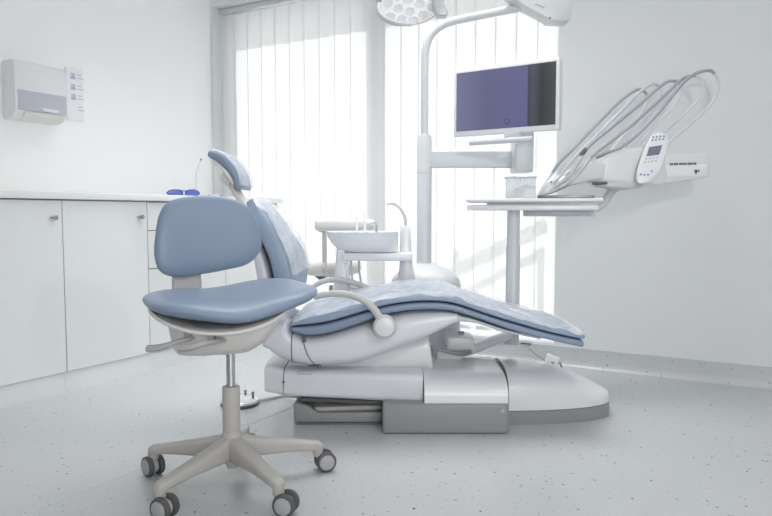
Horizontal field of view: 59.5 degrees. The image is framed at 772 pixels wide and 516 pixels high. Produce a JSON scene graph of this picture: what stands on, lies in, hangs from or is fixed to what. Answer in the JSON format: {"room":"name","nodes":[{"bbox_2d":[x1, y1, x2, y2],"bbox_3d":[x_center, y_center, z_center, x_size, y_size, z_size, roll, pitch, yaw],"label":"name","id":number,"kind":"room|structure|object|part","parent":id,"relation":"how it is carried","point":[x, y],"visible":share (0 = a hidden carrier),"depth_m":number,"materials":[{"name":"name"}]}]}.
{"room":"dental clinic","nodes":[
{"label":"dental clinic","id":0,"kind":"room"},
{"bbox_2d":[0,0,212,195],"bbox_3d":[-2.498,-0.665,2.757,0.150,2.700,5.580,2,4,30],"label":"wall","id":1,"kind":"structure","parent":0,"point":[146,127],"depth_m":4.10,"materials":[{"name":"paint"}]},
{"bbox_2d":[1,59,66,124],"bbox_3d":[-1.862,-0.876,3.587,0.121,0.301,0.292,2,4,30],"label":"paper towel dispenser","id":2,"kind":"object","parent":1,"relation":"attached to","point":[31,92],"visible":1,"depth_m":3.52,"materials":[{"name":"white plastic"}]},
{"bbox_2d":[65,67,83,120],"bbox_3d":[-1.774,-0.933,3.846,0.014,0.291,0.109,2,4,30],"label":"card","id":3,"kind":"object","parent":1,"relation":"attached to","point":[74,90],"visible":0.99,"depth_m":3.84,"materials":[{"name":"white paper"}]},
{"bbox_2d":[0,338,771,515],"bbox_3d":[-0.060,0.714,1.236,5.680,0.150,5.200,2,4,30],"label":"floor","id":4,"kind":"structure","parent":0,"point":[678,436],"depth_m":2.31,"materials":[{"name":"plastic"}]},
{"bbox_2d":[0,198,66,407],"bbox_3d":[-1.871,0.178,3.029,0.722,0.881,0.477,2,4,30],"label":"base cabinet","id":5,"kind":"object","parent":4,"relation":"on","point":[33,366],"visible":1,"depth_m":2.93,"materials":[{"name":"laminate"}]},
{"bbox_2d":[59,199,149,391],"bbox_3d":[-1.635,0.151,3.443,0.722,0.881,0.477,2,4,30],"label":"base cabinet","id":6,"kind":"object","parent":4,"relation":"on","point":[105,250],"visible":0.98,"depth_m":3.25,"materials":[{"name":"laminate"}]},
{"bbox_2d":[24,406,293,515],"bbox_3d":[-0.576,0.652,2.542,0.004,0.001,3.360,2,4,30],"label":"trim","id":7,"kind":"structure","parent":4,"relation":"on","point":[293,406],"depth_m":2.04,"materials":[{"name":"plastic"}]},
{"bbox_2d":[144,201,225,370],"bbox_3d":[-1.386,0.120,3.902,0.698,0.881,0.566,2,4,30],"label":"base cabinet","id":8,"kind":"object","parent":4,"relation":"on","point":[157,281],"visible":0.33,"depth_m":3.55,"materials":[{"name":"laminate"}]},
{"bbox_3d":[-1.091,-0.058,3.721,0.019,0.194,0.563,2,4,30],"label":"drawer","id":9,"kind":"part","parent":8,"relation":"part of","materials":[{"name":"laminate"}]},
{"bbox_3d":[-1.091,-0.230,3.710,0.019,0.142,0.563,2,4,30],"label":"drawer","id":10,"kind":"part","parent":8,"relation":"part of","materials":[{"name":"laminate"}]},
{"bbox_3d":[-1.091,0.359,3.749,0.019,0.231,0.563,2,4,30],"label":"drawer","id":11,"kind":"part","parent":8,"relation":"part of","materials":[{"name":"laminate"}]},
{"bbox_3d":[-1.091,0.141,3.735,0.019,0.197,0.563,2,4,30],"label":"drawer","id":12,"kind":"part","parent":8,"relation":"part of","materials":[{"name":"laminate"}]},
{"bbox_2d":[141,195,335,515],"bbox_3d":[-0.462,0.243,2.067,0.609,0.880,0.633,0,4,0],"label":"stool","id":13,"kind":"object","parent":4,"relation":"on","point":[195,236],"visible":1,"depth_m":2.01,"materials":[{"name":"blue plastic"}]},
{"bbox_3d":[-0.570,0.232,1.848,0.063,0.034,0.173,4,5,45],"label":"lever","id":14,"kind":"part","parent":13,"relation":"part of","materials":[{"name":"beige plastic"}]},
{"bbox_3d":[-0.608,0.581,2.079,0.280,0.104,0.053,1,4,14],"label":"arm","id":15,"kind":"part","parent":13,"relation":"part of","materials":[{"name":"beige plastic"}]},
{"bbox_3d":[-0.543,0.592,1.920,0.053,0.104,0.280,2,4,32],"label":"arm","id":16,"kind":"part","parent":13,"relation":"part of","materials":[{"name":"beige plastic"}]},
{"bbox_3d":[-0.478,0.231,1.829,0.066,0.032,0.189,2,4,29],"label":"lever","id":17,"kind":"part","parent":13,"relation":"part of","materials":[{"name":"beige plastic"}]},
{"bbox_3d":[-0.598,-0.076,2.271,0.357,0.270,0.069,-2,4,-27],"label":"backrest","id":18,"kind":"part","parent":13,"relation":"part of","materials":[{"name":"blue leather"}]},
{"bbox_3d":[-0.467,0.126,2.033,0.494,0.093,0.430,-2,4,-27],"label":"seat","id":19,"kind":"part","parent":13,"relation":"part of","materials":[{"name":"blue leather"}]},
{"bbox_3d":[-0.466,0.321,2.026,0.027,0.149,0.027,0,4,0],"label":"gas rod","id":20,"kind":"part","parent":13,"relation":"part of","materials":[{"name":"silver metal"}]},
{"bbox_3d":[-0.476,0.574,2.188,0.053,0.104,0.280,0,4,-4],"label":"arm","id":21,"kind":"part","parent":13,"relation":"part of","materials":[{"name":"beige plastic"}]},
{"bbox_3d":[-0.373,0.591,1.932,0.053,0.104,0.280,-3,5,-40],"label":"arm","id":22,"kind":"part","parent":13,"relation":"part of","materials":[{"name":"beige plastic"}]},
{"bbox_3d":[-0.331,0.580,2.098,0.280,0.104,0.053,-2,4,-22],"label":"arm","id":23,"kind":"part","parent":13,"relation":"part of","materials":[{"name":"beige plastic"}]},
{"bbox_2d":[225,203,278,284],"bbox_3d":[-1.122,0.089,4.364,0.698,0.881,0.497,2,4,30],"label":"base cabinet","id":24,"kind":"object","parent":4,"relation":"on","point":[247,272],"visible":0.09,"depth_m":4.10,"materials":[{"name":"laminate"}]},
{"bbox_2d":[0,190,282,203],"bbox_3d":[-2.192,-0.241,2.443,0.720,0.033,4.890,2,4,30],"label":"countertop","id":25,"kind":"structure","parent":24,"relation":"on","point":[10,194],"depth_m":3.15,"materials":[{"name":"laminate"}]},
{"bbox_2d":[166,189,199,195],"bbox_3d":[-1.146,-0.367,3.793,0.182,0.039,0.115,-2,4,-29],"label":"goggles","id":26,"kind":"object","parent":25,"relation":"on","point":[190,192],"visible":0.92,"depth_m":3.74,"materials":[{"name":"blue plastic"}]},
{"bbox_2d":[196,158,201,195],"bbox_3d":[-1.089,-0.466,3.906,0.054,0.220,0.036,0,4,0],"label":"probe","id":27,"kind":"object","parent":25,"relation":"on","point":[200,158],"visible":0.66,"depth_m":3.90,"materials":[{"name":"white plastic"}]},
{"bbox_3d":[-0.827,0.110,4.196,0.019,0.197,0.494,2,4,30],"label":"drawer","id":28,"kind":"part","parent":24,"relation":"part of","materials":[{"name":"laminate"}]},
{"bbox_2d":[208,150,307,282],"label":"backrest","id":29,"kind":"object","parent":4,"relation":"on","point":[281,255],"depth_m":2.54,"materials":[{"name":"blue leather"}]},
{"bbox_3d":[-0.427,0.456,2.746,0.074,0.125,0.360,0,4,0],"label":"lift arm","id":30,"kind":"part","parent":29,"relation":"part of","materials":[{"name":"plastic"}]},
{"bbox_2d":[247,198,307,282],"bbox_3d":[-0.433,-0.054,2.702,0.201,0.364,0.482,0,4,0],"label":"backrest cushion","id":31,"kind":"object","parent":29,"relation":"on","point":[281,255],"depth_m":2.52,"materials":[{"name":"blue leather"}]},
{"bbox_3d":[-0.184,0.138,2.991,0.300,0.111,0.032,0,4,0],"label":"armrest","id":32,"kind":"part","parent":29,"relation":"part of","materials":[{"name":"plastic"}]},
{"bbox_2d":[220,390,297,409],"bbox_3d":[-0.560,0.597,2.938,0.323,0.058,0.164,-2,5,-33],"label":"foot pedal","id":33,"kind":"object","parent":4,"relation":"on","point":[247,401],"visible":0.7,"depth_m":2.88,"materials":[{"name":"plastic"}]},
{"bbox_2d":[307,217,374,289],"bbox_3d":[-0.293,0.179,3.625,0.547,0.800,0.527,0,4,0],"label":"stool","id":34,"kind":"object","parent":4,"relation":"on","point":[323,266],"visible":0.32,"depth_m":3.41,"materials":[{"name":"white plastic"}]},
{"bbox_3d":[-0.296,0.108,3.635,0.200,0.040,0.200,0,4,0],"label":"seat plate","id":35,"kind":"part","parent":34,"relation":"part of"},
{"bbox_3d":[-0.305,-0.010,3.506,0.026,0.285,0.210,0,4,5],"label":"arm post","id":36,"kind":"part","parent":34,"relation":"part of","materials":[{"name":"white plastic"}]},
{"bbox_3d":[-0.296,0.043,3.631,0.330,0.100,0.300,0,4,0],"label":"seat","id":37,"kind":"part","parent":34,"relation":"part of","materials":[{"name":"white plastic"}]},
{"bbox_2d":[263,277,608,433],"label":"dental chair","id":38,"kind":"object","parent":4,"relation":"on","point":[363,356],"depth_m":2.55,"materials":[{"name":"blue plastic"}]},
{"bbox_3d":[-0.179,0.592,2.813,0.358,0.085,0.400,0,4,0],"label":"floor plate","id":39,"kind":"part","parent":38,"relation":"part of","materials":[{"name":"grey metal"}]},
{"bbox_3d":[-0.134,0.176,2.447,0.260,0.120,0.032,0,4,0],"label":"armrest","id":40,"kind":"part","parent":38,"relation":"part of","materials":[{"name":"plastic"}]},
{"bbox_3d":[-0.123,0.480,2.743,0.528,0.140,0.390,0,4,0],"label":"lift arm","id":41,"kind":"part","parent":38,"relation":"part of","materials":[{"name":"plastic"}]},
{"bbox_2d":[289,281,584,338],"bbox_3d":[0.189,0.198,2.720,1.090,0.179,0.500,0,4,0],"label":"seat cushion","id":42,"kind":"object","parent":38,"relation":"on","point":[419,309],"depth_m":2.49,"materials":[{"name":"blue leather"}]},
{"bbox_2d":[291,301,583,346],"bbox_3d":[0.189,0.229,2.722,1.080,0.173,0.496,0,4,0],"label":"cushion","id":43,"kind":"object","parent":38,"relation":"on","point":[319,323],"depth_m":2.49,"materials":[{"name":"blue leather"}]},
{"bbox_2d":[430,198,603,358],"bbox_3d":[0.565,0.113,2.958,0.775,0.744,0.466,0,4,0],"label":"tray table","id":44,"kind":"object","parent":38,"relation":"on","point":[459,344],"visible":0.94,"depth_m":2.92,"materials":[{"name":"paint"}]},
{"bbox_3d":[0.433,0.368,2.946,0.324,0.098,0.066,-2,4,-30],"label":"support arm","id":45,"kind":"part","parent":44,"relation":"part of","materials":[{"name":"white plastic"}]},
{"bbox_3d":[0.566,0.082,3.012,0.062,0.608,0.062,0,4,0],"label":"post","id":46,"kind":"part","parent":44,"relation":"part of","materials":[{"name":"metal"}]},
{"bbox_2d":[504,176,536,178],"bbox_3d":[0.598,-0.312,3.005,0.140,0.097,0.110,1,4,10],"label":"clear box","id":47,"kind":"object","parent":44,"relation":"on","point":[506,177],"visible":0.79,"depth_m":2.95,"materials":[{"name":"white plastic"}]},
{"bbox_2d":[508,184,532,197],"bbox_3d":[0.596,-0.297,2.992,0.088,0.059,0.088,-1,4,-20],"label":"pile","id":48,"kind":"object","parent":47,"relation":"in","point":[514,191],"visible":1,"depth_m":2.98,"materials":[{"name":"white plastic"}]},
{"bbox_2d":[466,198,603,215],"bbox_3d":[0.649,-0.223,2.997,0.608,0.078,0.344,0,4,0],"label":"tray","id":49,"kind":"object","parent":44,"relation":"on","point":[513,206],"depth_m":2.90,"materials":[{"name":"white plastic"}]},
{"bbox_2d":[537,195,594,197],"bbox_3d":[0.778,-0.265,2.934,0.230,0.013,0.144,1,4,10],"label":"steel tray","id":50,"kind":"object","parent":44,"relation":"on","point":[539,196],"visible":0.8,"depth_m":2.86,"materials":[{"name":"silver metal"}]},
{"bbox_2d":[537,69,719,211],"bbox_3d":[1.092,-0.522,2.986,0.859,0.634,0.270,0,4,0],"label":"console","id":51,"kind":"object","parent":44,"relation":"attached to","point":[613,170],"visible":1,"depth_m":2.95,"materials":[{"name":"white plastic"}]},
{"bbox_3d":[1.006,-0.277,3.060,0.120,0.135,0.048,1,4,20],"label":"swing arm","id":52,"kind":"part","parent":51,"relation":"part of","materials":[{"name":"paint"}]},
{"bbox_3d":[1.087,-0.596,3.062,0.205,0.296,0.031,-1,4,-10],"label":"hose arm","id":53,"kind":"part","parent":51,"relation":"part of","materials":[{"name":"white plastic"}]},
{"bbox_3d":[1.159,-0.630,3.070,0.200,0.307,0.031,-1,4,-10],"label":"hose arm","id":54,"kind":"part","parent":51,"relation":"part of","materials":[{"name":"white plastic"}]},
{"bbox_3d":[1.236,-0.643,3.066,0.224,0.313,0.055,0,4,0],"label":"hose arm","id":55,"kind":"part","parent":51,"relation":"part of","materials":[{"name":"white plastic"}]},
{"bbox_3d":[1.309,-0.655,3.059,0.262,0.336,0.083,0,4,0],"label":"hose arm","id":56,"kind":"part","parent":51,"relation":"part of","materials":[{"name":"white plastic"}]},
{"bbox_3d":[1.321,-0.389,3.004,0.210,0.057,0.014,0,4,0],"label":"arm trim","id":57,"kind":"part","parent":51,"relation":"part of","materials":[{"name":"white plastic"}]},
{"bbox_3d":[1.326,-0.402,3.055,0.236,0.136,0.110,0,4,0],"label":"arm","id":58,"kind":"part","parent":51,"relation":"part of","materials":[{"name":"white plastic"}]},
{"bbox_3d":[1.373,-0.657,3.069,0.289,0.357,0.083,0,4,0],"label":"hose arm","id":59,"kind":"part","parent":51,"relation":"part of","materials":[{"name":"white plastic"}]},
{"bbox_2d":[391,5,533,355],"bbox_3d":[0.346,-0.283,3.208,0.651,1.778,0.316,0,4,0],"label":"support pole","id":60,"kind":"object","parent":4,"relation":"on","point":[520,157],"visible":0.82,"depth_m":3.17,"materials":[{"name":"metal"}]},
{"bbox_2d":[325,202,414,291],"bbox_3d":[-0.070,-0.030,3.065,0.410,0.444,0.264,0,4,0],"label":"spittoon","id":61,"kind":"object","parent":60,"relation":"attached to","point":[356,245],"visible":0.88,"depth_m":3.01,"materials":[{"name":"ceramic"}]},
{"bbox_3d":[-0.115,-0.160,3.096,0.057,0.092,0.014,2,4,28],"label":"valve stem","id":62,"kind":"part","parent":61,"relation":"part of","materials":[{"name":"white plastic"}]},
{"bbox_3d":[-0.054,0.161,3.088,0.347,0.060,0.080,0,4,0],"label":"arm","id":63,"kind":"part","parent":61,"relation":"part of","materials":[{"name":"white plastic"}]},
{"bbox_2d":[325,231,411,260],"bbox_3d":[-0.078,-0.056,3.063,0.393,0.130,0.264,0,4,0],"label":"bowl","id":64,"kind":"object","parent":61,"relation":"on","point":[350,245],"depth_m":3.00,"materials":[{"name":"white ceramic"}]},
{"bbox_3d":[-0.054,-0.139,3.058,0.034,0.052,0.010,0,4,0],"label":"rinse spout","id":65,"kind":"part","parent":61,"relation":"part of","materials":[{"name":"metal"}]},
{"bbox_2d":[376,0,447,25],"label":"lamp","id":66,"kind":"object","parent":60,"relation":"attached to","point":[393,12],"depth_m":2.59,"materials":[{"name":"paint"}]},
{"bbox_3d":[0.203,-0.956,2.557,0.059,0.089,0.050,0,4,0],"label":"handle","id":67,"kind":"part","parent":66,"relation":"part of","materials":[{"name":"white plastic"}]},
{"bbox_3d":[0.416,-0.465,3.196,0.468,0.078,0.056,0,4,0],"label":"monitor arm","id":68,"kind":"part","parent":60,"relation":"part of","materials":[{"name":"paint"}]},
{"bbox_3d":[0.407,-0.866,3.138,0.492,0.604,0.052,1,4,10],"label":"lamp post","id":69,"kind":"part","parent":60,"relation":"part of","materials":[{"name":"metal"}]},
{"bbox_2d":[454,58,562,145],"bbox_3d":[0.530,-0.668,2.955,0.490,0.340,0.113,2,5,33],"label":"monitor","id":70,"kind":"object","parent":60,"relation":"attached to","point":[510,100],"visible":1,"depth_m":2.91,"materials":[{"name":"white plastic"}]},
{"bbox_2d":[504,0,571,26],"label":"lamp","id":71,"kind":"object","parent":60,"relation":"attached to","point":[557,13],"depth_m":3.00,"materials":[{"name":"paint"}]},
{"bbox_2d":[528,347,561,367],"bbox_3d":[0.830,0.533,3.575,0.202,0.106,0.065,3,5,40],"label":"power adapter","id":72,"kind":"object","parent":4,"relation":"on","point":[551,359],"visible":0.78,"depth_m":3.53,"materials":[{"name":"white plastic"}]},
{"bbox_2d":[210,0,771,366],"bbox_3d":[1.322,-0.719,3.569,5.680,2.700,0.380,2,4,30],"label":"wall","id":73,"kind":"structure","parent":0,"point":[681,269],"depth_m":3.32,"materials":[{"name":"paint"}]},
{"bbox_2d":[219,0,558,331],"bbox_3d":[-0.113,-0.662,4.270,2.446,2.124,0.048,2,4,30],"label":"vertical blind","id":74,"kind":"object","parent":73,"relation":"attached to","point":[322,98],"visible":0.62,"depth_m":4.24,"materials":[{"name":"fabric"}]}
]}

